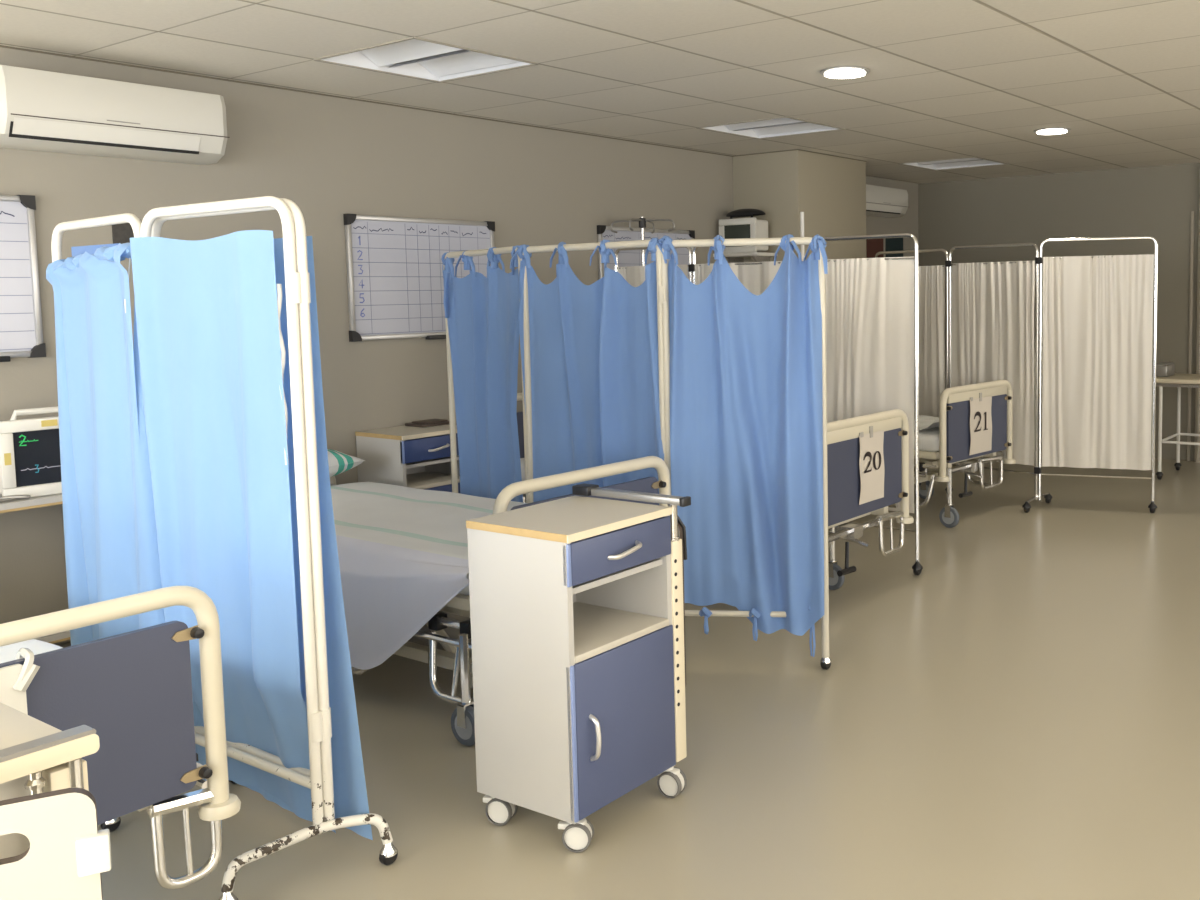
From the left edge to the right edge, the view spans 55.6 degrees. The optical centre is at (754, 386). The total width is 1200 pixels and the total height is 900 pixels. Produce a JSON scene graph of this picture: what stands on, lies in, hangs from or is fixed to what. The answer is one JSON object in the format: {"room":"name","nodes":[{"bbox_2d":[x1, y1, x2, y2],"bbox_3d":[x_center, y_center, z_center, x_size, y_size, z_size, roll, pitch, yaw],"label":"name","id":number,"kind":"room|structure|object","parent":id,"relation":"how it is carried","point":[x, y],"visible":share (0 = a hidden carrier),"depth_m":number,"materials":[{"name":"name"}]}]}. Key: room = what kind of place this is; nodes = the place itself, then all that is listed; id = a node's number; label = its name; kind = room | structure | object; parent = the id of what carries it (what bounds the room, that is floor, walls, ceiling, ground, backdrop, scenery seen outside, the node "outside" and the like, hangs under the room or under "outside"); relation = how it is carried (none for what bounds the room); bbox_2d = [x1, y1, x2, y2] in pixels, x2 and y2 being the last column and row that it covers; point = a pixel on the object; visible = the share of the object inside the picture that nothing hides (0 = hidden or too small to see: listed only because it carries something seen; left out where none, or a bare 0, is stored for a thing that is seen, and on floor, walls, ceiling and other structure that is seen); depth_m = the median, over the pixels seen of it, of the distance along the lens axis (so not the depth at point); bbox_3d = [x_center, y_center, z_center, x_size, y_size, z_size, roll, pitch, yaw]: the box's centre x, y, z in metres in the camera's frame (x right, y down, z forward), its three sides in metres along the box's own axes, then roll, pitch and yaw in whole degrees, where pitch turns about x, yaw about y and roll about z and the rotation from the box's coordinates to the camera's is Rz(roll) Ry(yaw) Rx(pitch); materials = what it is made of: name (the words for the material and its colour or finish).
{"room":"hospital room","nodes":[
{"label":"hospital room","id":0,"kind":"room"},
{"bbox_2d":[0,47,917,644],"bbox_3d":[-1.930,-0.195,5.286,0.100,2.290,11.600,3,6,35],"label":"wall","id":1,"kind":"structure","parent":0,"point":[332,157],"depth_m":5.21,"materials":[{"name":"paint"}]},
{"bbox_2d":[0,195,45,361],"bbox_3d":[-2.896,-0.366,3.775,0.050,0.602,0.894,3,6,35],"label":"whiteboard","id":2,"kind":"object","parent":1,"relation":"attached to","point":[21,332],"visible":1,"depth_m":4.09,"materials":[{"name":"plastic"}]},
{"bbox_2d":[0,356,10,361],"bbox_3d":[-2.800,-0.087,3.918,0.038,0.020,0.340,3,6,35],"label":"tray","id":3,"kind":"object","parent":2,"relation":"on","point":[2,358],"depth_m":4.03,"materials":[{"name":"black plastic"}]},
{"bbox_2d":[57,642,70,647],"bbox_3d":[-2.663,1.020,4.225,0.012,0.070,8.840,3,6,35],"label":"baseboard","id":4,"kind":"structure","parent":1,"relation":"attached to","point":[69,643],"depth_m":4.27,"materials":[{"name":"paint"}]},
{"bbox_2d":[0,65,229,164],"bbox_3d":[-2.440,-1.012,4.232,0.222,0.260,0.845,3,6,35],"label":"air conditioner","id":5,"kind":"object","parent":1,"relation":"attached to","point":[47,111],"visible":1,"depth_m":4.14,"materials":[{"name":"plastic"}]},
{"bbox_2d":[112,222,141,243],"bbox_3d":[-2.459,-0.586,4.419,0.006,0.130,0.140,3,6,35],"label":"wall picture","id":6,"kind":"object","parent":1,"relation":"attached to","point":[122,233],"visible":0.21,"depth_m":4.39},
{"bbox_2d":[343,214,494,341],"bbox_3d":[-1.625,-0.534,5.567,0.050,0.602,0.894,3,6,35],"label":"whiteboard","id":7,"kind":"object","parent":1,"relation":"attached to","point":[395,280],"visible":0.77,"depth_m":5.46,"materials":[{"name":"plastic"}]},
{"bbox_2d":[426,335,445,339],"bbox_3d":[-1.529,-0.256,5.710,0.038,0.020,0.340,3,6,35],"label":"tray","id":8,"kind":"object","parent":7,"relation":"on","point":[428,337],"depth_m":5.59,"materials":[{"name":"black plastic"}]},
{"bbox_2d":[0,45,866,161],"bbox_3d":[-2.224,-1.249,4.250,0.537,0.006,9.740,3,6,35],"label":"trim","id":9,"kind":"structure","parent":1,"relation":"attached to","point":[3,46],"depth_m":5.22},
{"bbox_2d":[597,225,694,279],"bbox_3d":[-0.646,-0.679,6.947,0.050,0.602,0.894,3,6,35],"label":"whiteboard","id":10,"kind":"object","parent":1,"relation":"attached to","point":[628,258],"visible":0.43,"depth_m":6.82,"materials":[{"name":"plastic"}]},
{"bbox_2d":[866,238,883,257],"bbox_3d":[0.996,-1.034,9.291,0.006,0.435,0.280,3,6,35],"label":"notice","id":11,"kind":"object","parent":1,"relation":"attached to","point":[873,246],"visible":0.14,"depth_m":9.26,"materials":[{"name":"red paper"}]},
{"bbox_2d":[866,184,907,217],"bbox_3d":[0.980,-1.499,9.070,0.202,0.220,0.805,3,6,35],"label":"air conditioner","id":12,"kind":"object","parent":1,"relation":"attached to","point":[887,202],"visible":0.56,"depth_m":9.03,"materials":[{"name":"plastic"}]},
{"bbox_2d":[885,238,902,256],"bbox_3d":[1.192,-1.060,9.568,0.006,0.435,0.310,3,6,35],"label":"notice","id":13,"kind":"object","parent":1,"relation":"attached to","point":[891,244],"visible":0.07,"depth_m":9.54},
{"bbox_2d":[0,0,1199,183],"bbox_3d":[1.032,-1.245,3.084,7.400,0.080,11.800,3,6,35],"label":"ceiling","id":14,"kind":"structure","parent":0,"point":[946,79],"depth_m":4.50,"materials":[{"name":"tile"}]},
{"bbox_2d":[313,37,538,82],"bbox_3d":[-1.290,-1.344,4.411,0.616,0.134,0.612,3,6,35],"label":"ceiling light","id":15,"kind":"object","parent":14,"relation":"attached to","point":[412,57],"visible":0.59,"depth_m":4.52,"materials":[{"name":"paint"}]},
{"bbox_2d":[697,116,844,138],"bbox_3d":[0.094,-1.530,6.363,0.616,0.134,0.612,3,6,35],"label":"ceiling light","id":16,"kind":"object","parent":14,"relation":"attached to","point":[779,126],"visible":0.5,"depth_m":6.50,"materials":[{"name":"paint"}]},
{"bbox_2d":[820,66,869,78],"bbox_3d":[0.381,-1.326,4.740,0.212,0.016,0.212,3,6,35],"label":"recessed light","id":17,"kind":"object","parent":14,"relation":"in","point":[846,72],"visible":1,"depth_m":4.70,"materials":[{"name":"metal"}]},
{"bbox_2d":[899,157,1007,170],"bbox_3d":[1.478,-1.717,8.314,0.616,0.134,0.612,3,6,35],"label":"ceiling light","id":18,"kind":"object","parent":14,"relation":"attached to","point":[967,162],"visible":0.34,"depth_m":8.46,"materials":[{"name":"paint"}]},
{"bbox_2d":[1034,128,1070,134],"bbox_3d":[1.755,-1.507,6.618,0.212,0.016,0.212,3,6,35],"label":"recessed light","id":19,"kind":"object","parent":14,"relation":"in","point":[1046,131],"visible":1,"depth_m":6.57,"materials":[{"name":"metal"}]},
{"bbox_2d":[98,450,1199,899],"bbox_3d":[1.070,1.126,3.284,7.400,0.100,11.800,3,6,35],"label":"floor","id":20,"kind":"structure","parent":0,"point":[1016,716],"depth_m":3.28,"materials":[{"name":"plastic"}]},
{"bbox_2d":[0,493,69,643],"bbox_3d":[-2.849,0.759,3.692,0.304,0.685,1.240,3,6,35],"label":"wall shelf unit","id":21,"kind":"object","parent":20,"relation":"on","point":[48,500],"visible":0.02,"depth_m":3.93,"materials":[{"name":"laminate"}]},
{"bbox_2d":[0,495,30,502],"bbox_3d":[-2.586,0.388,3.851,0.045,0.020,0.158,3,6,41],"label":"cable","id":22,"kind":"object","parent":21,"relation":"on","point":[11,497],"visible":1,"depth_m":3.87,"materials":[{"name":"white plastic"}]},
{"bbox_2d":[0,406,61,497],"bbox_3d":[-2.548,0.228,4.018,0.158,0.308,0.320,3,6,39],"label":"patient monitor","id":23,"kind":"object","parent":21,"relation":"on","point":[30,463],"visible":0.55,"depth_m":3.92,"materials":[{"name":"white plastic"}]},
{"bbox_2d":[0,702,111,899],"bbox_3d":[-1.077,0.865,1.404,0.621,0.803,0.437,3,6,35],"label":"cart","id":24,"kind":"object","parent":20,"relation":"on","point":[52,846],"visible":1,"depth_m":1.30,"materials":[{"name":"beige plastic"}]},
{"bbox_2d":[0,586,240,889],"bbox_3d":[-2.185,0.769,2.638,2.062,0.822,0.885,3,6,35],"label":"hospital bed","id":25,"kind":"object","parent":20,"relation":"on","point":[134,688],"visible":0.77,"depth_m":2.26,"materials":[{"name":"cream metal"},{"name":"blue plastic laminate"},{"name":"chrome"}]},
{"bbox_2d":[0,648,39,714],"bbox_3d":[-1.452,0.652,1.940,0.058,0.309,0.388,3,6,35],"label":"holder","id":26,"kind":"object","parent":25,"relation":"hanging from","point":[15,679],"visible":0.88,"depth_m":2.05,"materials":[{"name":"white plastic"}]},
{"bbox_2d":[0,639,61,663],"bbox_3d":[-2.074,0.651,2.548,1.500,0.031,0.740,3,6,35],"label":"sheet","id":27,"kind":"object","parent":25,"relation":"on","point":[8,653],"visible":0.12,"depth_m":2.69,"materials":[{"name":"white fabric"}]},
{"bbox_2d":[46,196,397,899],"bbox_3d":[-1.536,0.341,2.942,1.407,1.602,0.395,3,6,39],"label":"folding screen","id":28,"kind":"object","parent":20,"relation":"on","point":[195,455],"visible":0.77,"depth_m":2.76,"materials":[{"name":"fabric"}]},
{"bbox_2d":[46,243,144,645],"bbox_3d":[-1.830,0.319,3.151,0.593,1.421,0.061,3,6,40],"label":"curtain","id":29,"kind":"object","parent":28,"relation":"hanging from","point":[101,414],"depth_m":3.13,"materials":[{"name":"blue fabric"}]},
{"bbox_2d":[130,230,335,832],"bbox_3d":[-1.335,0.353,2.797,0.658,1.457,0.131,3,6,35],"label":"curtain","id":30,"kind":"object","parent":28,"relation":"hanging from","point":[211,388],"depth_m":2.75,"materials":[{"name":"blue fabric"}]},
{"bbox_2d":[233,236,372,839],"bbox_3d":[-1.211,0.366,2.818,0.637,1.455,0.046,3,6,35],"label":"curtain","id":31,"kind":"object","parent":28,"relation":"hanging from","point":[349,784],"depth_m":2.72,"materials":[{"name":"blue fabric"}]},
{"bbox_2d":[355,425,459,492],"bbox_3d":[-1.607,0.572,5.362,0.375,0.738,0.403,3,6,35],"label":"base cabinet","id":32,"kind":"object","parent":20,"relation":"on","point":[406,456],"visible":0.34,"depth_m":5.22,"materials":[{"name":"white laminate"}]},
{"bbox_2d":[405,419,448,426],"bbox_3d":[-1.605,0.178,5.509,0.140,0.022,0.180,3,6,35],"label":"tray","id":33,"kind":"object","parent":32,"relation":"on","point":[430,422],"visible":0.87,"depth_m":5.46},
{"bbox_2d":[406,471,459,488],"bbox_3d":[-1.617,0.454,5.360,0.332,0.018,0.364,3,6,35],"label":"shelf","id":34,"kind":"object","parent":32,"relation":"attached to","point":[415,479],"depth_m":5.35,"materials":[{"name":"beige laminate"}]},
{"bbox_2d":[330,456,670,745],"bbox_3d":[-1.354,0.631,4.243,2.052,0.800,0.903,3,6,35],"label":"hospital bed","id":35,"kind":"object","parent":20,"relation":"on","point":[455,657],"visible":0.2,"depth_m":3.54,"materials":[{"name":"cream metal"},{"name":"chrome"},{"name":"blue laminate"}]},
{"bbox_2d":[327,449,364,476],"bbox_3d":[-1.997,0.347,4.807,0.300,0.148,0.560,2,6,29],"label":"pillow","id":36,"kind":"object","parent":35,"relation":"on","point":[338,462],"visible":0.11,"depth_m":4.88,"materials":[{"name":"white fabric"}]},
{"bbox_2d":[331,482,526,669],"bbox_3d":[-1.296,0.685,4.191,1.660,0.423,0.865,3,6,35],"label":"sheet","id":37,"kind":"object","parent":35,"relation":"on","point":[403,551],"visible":0.51,"depth_m":3.70,"materials":[{"name":"white fabric"}]},
{"bbox_2d":[466,483,690,852],"bbox_3d":[-0.434,0.711,2.972,0.387,0.827,0.483,2,6,34],"label":"bedside cabinet","id":38,"kind":"object","parent":20,"relation":"on","point":[577,603],"visible":1,"depth_m":2.83,"materials":[{"name":"white laminate"}]},
{"bbox_2d":[573,602,668,662],"bbox_3d":[-0.470,0.640,2.943,0.334,0.018,0.364,2,6,34],"label":"shelf","id":39,"kind":"object","parent":38,"relation":"attached to","point":[602,630],"depth_m":2.94,"materials":[{"name":"beige laminate"}]},
{"bbox_2d":[441,234,830,669],"bbox_3d":[-0.637,0.216,4.427,2.012,1.566,0.349,3,6,35],"label":"folding screen","id":40,"kind":"object","parent":20,"relation":"on","point":[721,382],"visible":0.8,"depth_m":4.06,"materials":[{"name":"blue fabric"}]},
{"bbox_2d":[442,266,522,501],"bbox_3d":[-1.133,0.120,4.779,0.085,1.281,0.753,-4,6,-36],"label":"curtain","id":41,"kind":"object","parent":40,"relation":"hanging from","point":[484,316],"depth_m":4.84,"materials":[{"name":"blue fabric"}]},
{"bbox_2d":[519,260,663,504],"bbox_3d":[-0.618,0.185,4.259,0.731,1.344,0.102,3,6,35],"label":"curtain","id":42,"kind":"object","parent":40,"relation":"hanging from","point":[592,356],"depth_m":4.27,"materials":[{"name":"blue fabric"}]},
{"bbox_2d":[668,242,823,635],"bbox_3d":[-0.028,0.194,4.011,0.554,1.401,0.129,0,5,11],"label":"curtain","id":43,"kind":"object","parent":40,"relation":"hanging from","point":[746,369],"depth_m":4.01,"materials":[{"name":"blue fabric"}]},
{"bbox_2d":[610,217,674,265],"bbox_3d":[-0.634,-0.091,6.645,0.354,1.812,0.365,-4,6,-36],"label":"stand","id":44,"kind":"object","parent":20,"relation":"on","point":[642,221],"visible":0.34,"depth_m":6.56,"materials":[{"name":"metal"}]},
{"bbox_2d":[517,393,913,589],"bbox_3d":[-0.313,0.481,5.501,2.013,0.856,0.895,3,6,35],"label":"hospital bed","id":45,"kind":"object","parent":20,"relation":"on","point":[843,440],"visible":0.3,"depth_m":5.01,"materials":[{"name":"beige plastic"}]},
{"bbox_2d":[859,426,884,504],"bbox_3d":[0.518,0.343,4.967,0.014,0.335,0.226,3,6,35],"label":"number sign","id":46,"kind":"object","parent":45,"relation":"attached to","point":[871,462],"visible":1,"depth_m":4.97,"materials":[{"name":"white paper"}]},
{"bbox_2d":[614,233,922,574],"bbox_3d":[-0.012,0.057,5.873,1.989,1.627,0.070,3,6,37],"label":"folding screen","id":47,"kind":"object","parent":20,"relation":"on","point":[872,325],"visible":0.23,"depth_m":5.42,"materials":[{"name":"white fabric"}]},
{"bbox_2d":[617,264,687,286],"bbox_3d":[-0.564,-0.063,6.270,0.545,1.218,0.031,3,6,37],"label":"curtain","id":48,"kind":"object","parent":47,"relation":"hanging from","point":[634,275],"depth_m":6.28,"materials":[{"name":"fabric"}]},
{"bbox_2d":[695,261,781,294],"bbox_3d":[-0.074,-0.039,5.896,0.593,1.218,0.036,3,6,35],"label":"curtain","id":49,"kind":"object","parent":47,"relation":"hanging from","point":[756,277],"depth_m":5.82,"materials":[{"name":"fabric"}]},
{"bbox_2d":[802,257,914,512],"bbox_3d":[0.475,-0.014,5.490,0.679,1.218,0.036,3,6,36],"label":"curtain","id":50,"kind":"object","parent":47,"relation":"hanging from","point":[870,302],"depth_m":5.40,"materials":[{"name":"white fabric"}]},
{"bbox_2d":[800,212,804,259],"bbox_3d":[0.293,-0.067,6.254,0.476,1.800,0.500,3,6,35],"label":"stand","id":51,"kind":"object","parent":20,"relation":"on","point":[801,213],"visible":0.02,"depth_m":6.19,"materials":[{"name":"white metal"}]},
{"bbox_2d":[914,380,1015,527],"bbox_3d":[0.850,0.335,7.103,1.442,0.840,0.895,3,6,40],"label":"hospital bed","id":52,"kind":"object","parent":20,"relation":"on","point":[947,444],"visible":0.48,"depth_m":6.57,"materials":[{"name":"beige metal"}]},
{"bbox_2d":[914,415,938,429],"bbox_3d":[1.044,0.193,6.958,0.720,0.092,0.760,3,6,35],"label":"pillow","id":53,"kind":"object","parent":52,"relation":"on","point":[925,422],"visible":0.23,"depth_m":7.01,"materials":[{"name":"white fabric"}]},
{"bbox_2d":[969,393,991,454],"bbox_3d":[1.347,0.217,6.681,0.014,0.360,0.270,3,6,40],"label":"number sign","id":54,"kind":"object","parent":52,"relation":"attached to","point":[980,408],"visible":1,"depth_m":6.68,"materials":[{"name":"white paper"}]},
{"bbox_2d":[875,236,1157,512],"bbox_3d":[1.507,-0.085,7.098,1.968,1.657,0.478,3,6,35],"label":"folding screen","id":55,"kind":"object","parent":20,"relation":"on","point":[1096,330],"visible":0.7,"depth_m":6.84,"materials":[{"name":"white fabric"}]},
{"bbox_2d":[914,265,944,416],"bbox_3d":[1.048,-0.180,7.584,0.035,1.256,0.593,-5,6,-42],"label":"curtain","id":56,"kind":"object","parent":55,"relation":"hanging from","point":[931,279],"depth_m":7.43,"materials":[{"name":"white fabric"}]},
{"bbox_2d":[951,261,1034,465],"bbox_3d":[1.506,-0.153,7.119,0.034,1.266,0.617,-6,7,-44],"label":"curtain","id":57,"kind":"object","parent":55,"relation":"hanging from","point":[992,303],"depth_m":7.06,"materials":[{"name":"white fabric"}]},
{"bbox_2d":[1042,254,1153,469],"bbox_3d":[2.063,-0.142,6.766,0.636,1.286,0.032,1,5,20],"label":"curtain","id":58,"kind":"object","parent":55,"relation":"hanging from","point":[1098,328],"depth_m":6.76,"materials":[{"name":"white fabric"}]},
{"bbox_2d":[1152,373,1199,479],"bbox_3d":[3.361,0.299,7.802,1.120,0.715,0.540,3,6,35],"label":"table","id":59,"kind":"object","parent":20,"relation":"on","point":[1176,380],"visible":0.94,"depth_m":7.87,"materials":[{"name":"metal"}]},
{"bbox_2d":[1152,362,1174,376],"bbox_3d":[2.924,-0.123,8.072,0.145,0.095,0.200,3,6,35],"label":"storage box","id":60,"kind":"object","parent":59,"relation":"on","point":[1163,369],"visible":0.62,"depth_m":7.99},
{"bbox_2d":[733,150,865,261],"bbox_3d":[0.340,-0.455,7.942,0.530,2.290,0.900,3,6,35],"label":"wall pillar","id":61,"kind":"structure","parent":0,"point":[830,191],"depth_m":7.56,"materials":[{"name":"paint"}]},
{"bbox_2d":[713,252,774,262],"bbox_3d":[-0.064,-0.799,7.495,0.360,0.182,0.240,3,6,35],"label":"wall bracket","id":62,"kind":"object","parent":61,"relation":"attached to","point":[756,256],"visible":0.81,"depth_m":7.42,"materials":[{"name":"white plastic"}]},
{"bbox_2d":[719,214,767,252],"bbox_3d":[-0.070,-1.017,7.456,0.300,0.258,0.176,3,6,35],"label":"patient monitor","id":63,"kind":"object","parent":62,"relation":"on","point":[752,227],"visible":0.68,"depth_m":7.38,"materials":[{"name":"white plastic"}]},
{"bbox_2d":[726,209,765,216],"bbox_3d":[-0.061,-1.161,7.459,0.310,0.045,0.150,3,6,35],"label":"case","id":64,"kind":"object","parent":63,"relation":"on","point":[755,212],"visible":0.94,"depth_m":7.40,"materials":[{"name":"black plastic"}]},
{"bbox_2d":[918,163,1199,460],"bbox_3d":[4.385,-0.521,7.969,7.300,2.290,0.100,3,6,35],"label":"wall","id":65,"kind":"structure","parent":0,"point":[1158,202],"depth_m":9.00,"materials":[{"name":"paint"}]},
{"bbox_2d":[1187,211,1194,460],"bbox_3d":[3.359,-0.379,8.638,0.025,1.925,0.018,3,6,35],"label":"trim","id":66,"kind":"structure","parent":65,"relation":"attached to","point":[1192,212],"depth_m":8.62,"materials":[{"name":"paint"}]},
{"bbox_2d":[1194,169,1199,462],"bbox_3d":[3.795,-0.540,8.287,1.010,2.292,0.060,3,6,35],"label":"door","id":67,"kind":"structure","parent":65,"relation":"in","point":[1197,390],"depth_m":8.57,"materials":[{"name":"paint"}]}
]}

